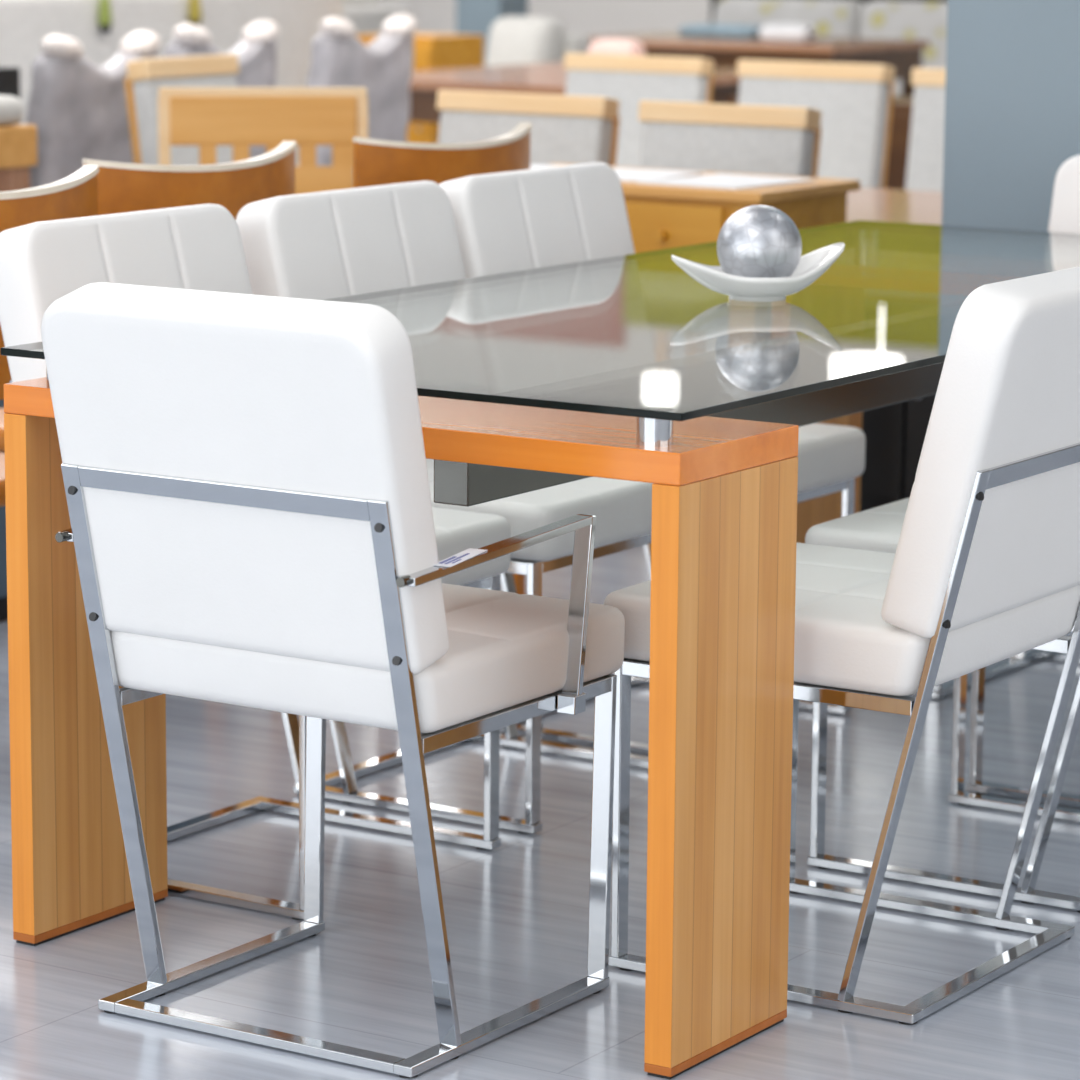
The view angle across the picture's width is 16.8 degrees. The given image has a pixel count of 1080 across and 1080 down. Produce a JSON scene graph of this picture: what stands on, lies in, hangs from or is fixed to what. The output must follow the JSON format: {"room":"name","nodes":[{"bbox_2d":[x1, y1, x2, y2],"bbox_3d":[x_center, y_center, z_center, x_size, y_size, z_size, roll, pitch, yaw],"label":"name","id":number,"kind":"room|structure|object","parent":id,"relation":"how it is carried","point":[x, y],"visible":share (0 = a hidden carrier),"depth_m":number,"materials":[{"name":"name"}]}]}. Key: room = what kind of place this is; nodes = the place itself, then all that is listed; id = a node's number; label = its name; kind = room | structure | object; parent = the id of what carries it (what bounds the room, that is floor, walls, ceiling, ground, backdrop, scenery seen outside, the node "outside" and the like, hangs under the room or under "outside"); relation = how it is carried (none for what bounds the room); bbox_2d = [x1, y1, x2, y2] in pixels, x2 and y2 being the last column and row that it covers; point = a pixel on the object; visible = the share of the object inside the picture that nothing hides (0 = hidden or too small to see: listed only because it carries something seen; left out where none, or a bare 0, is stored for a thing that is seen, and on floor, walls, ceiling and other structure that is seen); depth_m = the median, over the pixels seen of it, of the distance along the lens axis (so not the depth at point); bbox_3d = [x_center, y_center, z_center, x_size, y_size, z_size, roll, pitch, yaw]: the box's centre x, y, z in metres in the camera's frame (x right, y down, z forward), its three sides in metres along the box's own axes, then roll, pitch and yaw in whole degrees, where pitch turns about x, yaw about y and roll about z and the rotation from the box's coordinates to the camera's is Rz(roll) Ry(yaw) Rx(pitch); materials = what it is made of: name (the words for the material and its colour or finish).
{"room":"store","nodes":[
{"label":"store","id":0,"kind":"room"},
{"bbox_2d":[0,546,1079,1079],"bbox_3d":[-4.100,-0.473,10.369,26.000,0.100,24.000,7,12,32],"label":"floor","id":1,"kind":"structure","parent":0,"point":[516,912],"depth_m":4.75,"materials":[{"name":"tile"}]},
{"bbox_2d":[0,399,7,621],"bbox_3d":[-1.146,-0.203,6.915,0.600,0.620,1.084,7,12,32],"label":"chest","id":2,"kind":"object","parent":1,"relation":"on","point":[3,562],"visible":0.03,"depth_m":6.66,"materials":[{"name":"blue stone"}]},
{"bbox_2d":[0,66,20,123],"bbox_3d":[-1.716,-0.695,8.878,0.550,0.895,0.754,7,12,32],"label":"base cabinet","id":3,"kind":"object","parent":1,"relation":"on","point":[9,76],"visible":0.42,"depth_m":8.94,"materials":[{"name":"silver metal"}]},
{"bbox_2d":[0,95,37,191],"bbox_3d":[-1.567,-0.519,7.913,0.665,0.888,0.700,7,12,32],"label":"bench","id":4,"kind":"object","parent":1,"relation":"on","point":[18,142],"visible":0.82,"depth_m":7.92,"materials":[{"name":"brown wood"}]},
{"bbox_2d":[0,165,98,506],"bbox_3d":[-0.953,-0.091,5.444,0.468,0.918,0.537,7,12,32],"label":"chair","id":5,"kind":"object","parent":1,"relation":"on","point":[75,195],"visible":0.23,"depth_m":5.33,"materials":[{"name":"orange wood"}]},
{"bbox_2d":[25,30,160,187],"bbox_3d":[-1.321,-0.843,9.520,0.578,0.968,0.450,7,12,32],"label":"chair","id":6,"kind":"object","parent":1,"relation":"on","point":[78,108],"visible":0.33,"depth_m":9.22,"materials":[{"name":"fabric"}]},
{"bbox_2d":[0,141,296,452],"bbox_3d":[-0.693,-0.190,6.012,0.468,0.918,0.537,7,12,32],"label":"chair","id":7,"kind":"object","parent":1,"relation":"on","point":[122,187],"visible":0.14,"depth_m":5.76,"materials":[{"name":"orange wood"}]},
{"bbox_2d":[0,0,341,165],"bbox_3d":[-1.707,-1.442,12.619,0.900,1.060,2.600,7,12,32],"label":"wall","id":8,"kind":"structure","parent":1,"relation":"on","point":[24,24],"depth_m":12.34,"materials":[{"name":"paint"}]},
{"bbox_2d":[98,0,111,33],"bbox_3d":[-1.481,-1.763,12.114,0.144,0.161,0.047,7,12,32],"label":"tassel","id":9,"kind":"object","parent":8,"relation":"hanging from","point":[105,17],"visible":1,"depth_m":12.07,"materials":[{"name":"green fabric"}]},
{"bbox_2d":[188,0,201,25],"bbox_3d":[-1.220,-1.831,12.511,0.144,0.161,0.047,7,12,32],"label":"tassel","id":10,"kind":"object","parent":8,"relation":"hanging from","point":[195,16],"visible":0.77,"depth_m":12.47,"materials":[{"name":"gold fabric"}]},
{"bbox_2d":[124,54,238,164],"bbox_3d":[-0.719,-0.755,9.213,0.546,0.914,0.370,7,12,32],"label":"upholstered chair","id":11,"kind":"object","parent":1,"relation":"on","point":[144,79],"visible":0.2,"depth_m":9.15,"materials":[{"name":"grey fabric"}]},
{"bbox_2d":[164,20,278,158],"bbox_3d":[-1.071,-0.986,10.335,0.578,0.968,0.450,7,12,32],"label":"chair","id":12,"kind":"object","parent":1,"relation":"on","point":[256,52],"visible":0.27,"depth_m":10.18,"materials":[{"name":"fabric"}]},
{"bbox_2d":[0,204,510,919],"bbox_3d":[-0.391,0.005,5.014,0.560,0.886,0.474,7,12,32],"label":"dining chair","id":13,"kind":"object","parent":1,"relation":"on","point":[194,247],"visible":0.24,"depth_m":5.01,"materials":[{"name":"white leather"}]},
{"bbox_2d":[158,87,367,193],"bbox_3d":[-0.572,-0.495,7.765,0.457,0.908,0.477,-1,10,-8],"label":"chair","id":14,"kind":"object","parent":1,"relation":"on","point":[207,118],"visible":0.16,"depth_m":7.89,"materials":[{"name":"brown wood"}]},
{"bbox_2d":[41,282,624,1078],"bbox_3d":[-0.233,0.130,4.315,0.517,0.886,0.560,7,12,32],"label":"armchair","id":15,"kind":"object","parent":1,"relation":"on","point":[245,476],"visible":1,"depth_m":4.12,"materials":[{"name":"white leather"}]},
{"bbox_2d":[440,553,469,563],"bbox_3d":[-0.093,0.021,4.061,0.015,0.003,0.056,5,11,26],"label":"label","id":16,"kind":"object","parent":15,"relation":"on","point":[460,558],"depth_m":4.06,"materials":[{"name":"white paper"}]},
{"bbox_2d":[306,14,416,165],"bbox_3d":[-0.706,-1.091,10.947,0.578,0.968,0.450,7,12,32],"label":"chair","id":17,"kind":"object","parent":1,"relation":"on","point":[339,58],"visible":0.34,"depth_m":10.76,"materials":[{"name":"fabric"}]},
{"bbox_2d":[342,0,410,33],"bbox_3d":[-1.337,-1.781,14.917,0.900,0.930,1.900,7,12,32],"label":"sofa","id":18,"kind":"object","parent":1,"relation":"on","point":[367,17],"visible":0.03,"depth_m":15.04,"materials":[{"name":"fabric"}]},
{"bbox_2d":[342,0,377,5],"bbox_3d":[-0.974,-2.029,15.101,0.259,0.500,0.754,7,12,32],"label":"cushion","id":19,"kind":"object","parent":18,"relation":"on","point":[344,2],"depth_m":15.17,"materials":[{"name":"fabric"}]},
{"bbox_2d":[355,33,483,142],"bbox_3d":[-0.457,-1.435,13.332,0.360,0.815,0.364,7,12,32],"label":"nightstand","id":20,"kind":"object","parent":1,"relation":"on","point":[432,51],"visible":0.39,"depth_m":13.13,"materials":[{"name":"brown wood"}]},
{"bbox_2d":[353,122,531,593],"bbox_3d":[-0.303,-0.284,6.562,0.468,0.918,0.537,7,12,32],"label":"chair","id":21,"kind":"object","parent":1,"relation":"on","point":[376,162],"visible":0.03,"depth_m":6.28,"materials":[{"name":"orange wood"}]},
{"bbox_2d":[236,181,652,833],"bbox_3d":[-0.098,-0.072,5.461,0.560,0.886,0.474,7,12,32],"label":"dining chair","id":22,"kind":"object","parent":1,"relation":"on","point":[322,245],"visible":0.39,"depth_m":5.38,"materials":[{"name":"white leather"}]},
{"bbox_2d":[456,0,527,65],"bbox_3d":[-0.202,-2.001,15.294,0.300,1.250,0.300,7,12,32],"label":"post","id":23,"kind":"object","parent":1,"relation":"on","point":[476,17],"visible":0.02,"depth_m":15.18,"materials":[{"name":"paint"}]},
{"bbox_2d":[436,90,619,166],"bbox_3d":[-0.156,-0.600,8.511,0.474,0.862,0.546,7,12,32],"label":"upholstered chair","id":24,"kind":"object","parent":1,"relation":"on","point":[566,129],"visible":0.15,"depth_m":8.56,"materials":[{"name":"grey fabric"}]},
{"bbox_2d":[485,16,590,65],"bbox_3d":[-0.175,-1.593,14.138,0.660,0.850,0.900,7,12,32],"label":"armchair","id":25,"kind":"object","parent":1,"relation":"on","point":[513,40],"visible":0.19,"depth_m":14.18,"materials":[{"name":"beige fabric"}]},
{"bbox_2d":[0,220,1079,1079],"bbox_3d":[0.349,0.029,5.252,0.991,0.768,2.257,7,12,32],"label":"dining table","id":26,"kind":"object","parent":1,"relation":"on","point":[721,406],"visible":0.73,"depth_m":4.55,"materials":[{"name":"orange wood"}]},
{"bbox_2d":[671,243,844,301],"bbox_3d":[0.305,-0.377,5.113,0.248,0.077,0.155,-2,10,-12],"label":"decorative dish","id":27,"kind":"object","parent":26,"relation":"on","point":[812,265],"visible":0.94,"depth_m":5.07,"materials":[{"name":"ceramic"}]},
{"bbox_2d":[717,205,801,277],"bbox_3d":[0.307,-0.409,5.109,0.119,0.119,0.119,7,12,32],"label":"decorative ball","id":28,"kind":"object","parent":27,"relation":"in","point":[756,241],"visible":0.84,"depth_m":5.07,"materials":[{"name":"silver metal"}]},
{"bbox_2d":[409,61,740,122],"bbox_3d":[0.098,-1.148,11.926,0.950,0.750,1.430,7,12,32],"label":"dining table","id":29,"kind":"object","parent":1,"relation":"on","point":[549,78],"visible":0.05,"depth_m":11.43,"materials":[{"name":"brown wood"}]},
{"bbox_2d":[588,39,645,55],"bbox_3d":[0.258,-1.635,12.263,0.170,0.094,0.150,4,11,21],"label":"pillow","id":30,"kind":"object","parent":29,"relation":"on","point":[604,46],"visible":0.47,"depth_m":12.20,"materials":[{"name":"white fabric"}]},
{"bbox_2d":[564,53,713,167],"bbox_3d":[0.162,-0.963,10.572,0.474,0.862,0.546,7,12,32],"label":"upholstered chair","id":31,"kind":"object","parent":1,"relation":"on","point":[629,79],"visible":0.21,"depth_m":10.66,"materials":[{"name":"grey fabric"}]},
{"bbox_2d":[439,162,865,755],"bbox_3d":[0.176,-0.144,5.879,0.560,0.886,0.474,7,12,32],"label":"dining chair","id":32,"kind":"object","parent":1,"relation":"on","point":[510,221],"visible":0.19,"depth_m":5.85,"materials":[{"name":"white leather"}]},
{"bbox_2d":[546,163,859,252],"bbox_3d":[0.228,-0.379,7.597,0.745,0.750,0.432,7,12,32],"label":"writing desk","id":33,"kind":"object","parent":1,"relation":"on","point":[660,217],"visible":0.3,"depth_m":7.30,"materials":[{"name":"brown wood"}]},
{"bbox_2d":[530,164,704,181],"bbox_3d":[0.101,-0.765,7.609,0.400,0.003,0.290,6,11,27],"label":"paper sheet","id":34,"kind":"object","parent":33,"relation":"on","point":[624,174],"visible":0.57,"depth_m":7.59,"materials":[{"name":"white paper"}]},
{"bbox_2d":[637,173,816,189],"bbox_3d":[0.381,-0.729,7.420,0.240,0.003,0.300,8,12,36],"label":"paper sheet","id":35,"kind":"object","parent":33,"relation":"on","point":[721,181],"visible":1,"depth_m":7.40,"materials":[{"name":"white paper"}]},
{"bbox_2d":[638,100,821,177],"bbox_3d":[0.303,-0.532,8.149,0.441,0.862,0.546,7,12,32],"label":"upholstered chair","id":36,"kind":"object","parent":1,"relation":"on","point":[690,136],"visible":0.21,"depth_m":8.22,"materials":[{"name":"grey fabric"}]},
{"bbox_2d":[588,32,928,96],"bbox_3d":[0.805,-1.626,14.625,1.260,0.760,0.800,7,12,32],"label":"dining table","id":37,"kind":"object","parent":1,"relation":"on","point":[904,55],"visible":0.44,"depth_m":14.24,"materials":[{"name":"brown wood"}]},
{"bbox_2d":[679,24,762,37],"bbox_3d":[0.749,-2.066,14.791,0.340,0.047,0.200,6,11,27],"label":"folded cloth","id":38,"kind":"object","parent":37,"relation":"on","point":[710,30],"visible":0.81,"depth_m":14.71,"materials":[{"name":"blue fabric"}]},
{"bbox_2d":[759,23,816,42],"bbox_3d":[0.970,-1.984,14.274,0.200,0.070,0.160,4,11,21],"label":"pillow","id":39,"kind":"object","parent":37,"relation":"on","point":[777,32],"visible":1,"depth_m":14.21,"materials":[{"name":"fabric"}]},
{"bbox_2d":[737,60,894,188],"bbox_3d":[0.655,-0.899,10.235,0.474,0.862,0.546,7,12,32],"label":"upholstered chair","id":40,"kind":"object","parent":1,"relation":"on","point":[855,101],"visible":0.24,"depth_m":10.27,"materials":[{"name":"grey fabric"}]},
{"bbox_2d":[728,96,913,189],"bbox_3d":[1.002,-1.039,11.495,0.750,0.700,0.434,7,12,32],"label":"dining table","id":41,"kind":"object","parent":1,"relation":"on","point":[902,106],"visible":0.03,"depth_m":11.17,"materials":[{"name":"brown wood"}]},
{"bbox_2d":[710,0,947,23],"bbox_3d":[1.656,-2.285,16.832,1.800,1.300,0.434,7,12,32],"label":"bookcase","id":42,"kind":"object","parent":1,"relation":"on","point":[713,2],"visible":0.02,"depth_m":17.10,"materials":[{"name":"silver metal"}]},
{"bbox_2d":[713,0,947,95],"bbox_3d":[1.627,-1.905,15.922,2.600,0.870,0.900,7,12,32],"label":"sofa","id":43,"kind":"object","parent":1,"relation":"on","point":[876,19],"visible":0.09,"depth_m":16.19,"materials":[{"name":"fabric"}]},
{"bbox_2d":[713,0,864,37],"bbox_3d":[1.100,-2.218,16.433,0.731,0.440,0.258,7,12,32],"label":"cushion","id":44,"kind":"object","parent":43,"relation":"on","point":[830,18],"depth_m":16.30,"materials":[{"name":"fabric"}]},
{"bbox_2d":[857,0,947,94],"bbox_3d":[1.727,-2.143,16.034,0.731,0.440,0.258,7,12,32],"label":"cushion","id":45,"kind":"object","parent":43,"relation":"on","point":[876,19],"depth_m":16.01,"materials":[{"name":"fabric"}]},
{"bbox_2d":[603,267,1079,1024],"bbox_3d":[0.429,0.094,4.550,0.560,0.886,0.474,7,12,32],"label":"dining chair","id":46,"kind":"object","parent":1,"relation":"on","point":[983,571],"visible":0.81,"depth_m":4.33,"materials":[{"name":"white leather"}]},
{"bbox_2d":[847,187,941,224],"bbox_3d":[0.865,-0.496,8.713,1.200,0.600,0.900,7,12,32],"label":"side table","id":47,"kind":"object","parent":1,"relation":"on","point":[869,204],"visible":0.02,"depth_m":8.67,"materials":[{"name":"brown wood"}]},
{"bbox_2d":[860,394,935,511],"bbox_3d":[0.878,-0.288,7.826,0.590,0.500,0.454,7,12,32],"label":"base cabinet","id":48,"kind":"object","parent":1,"relation":"on","point":[895,434],"visible":0.09,"depth_m":7.68,"materials":[{"name":"black metal"}]},
{"bbox_2d":[905,68,945,191],"bbox_3d":[1.110,-0.820,9.805,0.474,0.862,0.546,7,12,32],"label":"upholstered chair","id":49,"kind":"object","parent":1,"relation":"on","point":[926,145],"visible":0.1,"depth_m":9.99,"materials":[{"name":"grey fabric"}]},
{"bbox_2d":[805,498,1079,912],"bbox_3d":[0.714,0.010,5.033,0.560,0.886,0.474,7,12,32],"label":"dining chair","id":50,"kind":"object","parent":1,"relation":"on","point":[879,528],"visible":0.25,"depth_m":4.99,"materials":[{"name":"silver metal"}]},
{"bbox_2d":[931,155,1079,698],"bbox_3d":[0.981,-0.183,6.135,0.508,0.886,0.560,7,12,32],"label":"armchair","id":51,"kind":"object","parent":1,"relation":"on","point":[1065,209],"visible":0.1,"depth_m":6.34,"materials":[{"name":"silver metal"}]},
{"bbox_2d":[966,667,1079,807],"bbox_3d":[0.984,-0.063,5.459,0.560,0.886,0.474,7,12,32],"label":"dining chair","id":52,"kind":"object","parent":1,"relation":"on","point":[975,784],"visible":0.09,"depth_m":5.46,"materials":[{"name":"silver metal"}]},
{"bbox_2d":[377,0,710,35],"bbox_3d":[2.485,-3.821,20.093,26.000,3.200,0.200,7,12,32],"label":"wall","id":53,"kind":"structure","parent":0,"point":[586,17],"depth_m":21.51,"materials":[{"name":"paint"}]},
{"bbox_2d":[942,0,1079,231],"bbox_3d":[1.229,-1.459,6.713,0.750,3.200,0.580,7,12,32],"label":"column","id":54,"kind":"structure","parent":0,"point":[1012,118],"depth_m":6.72,"materials":[{"name":"paint"}]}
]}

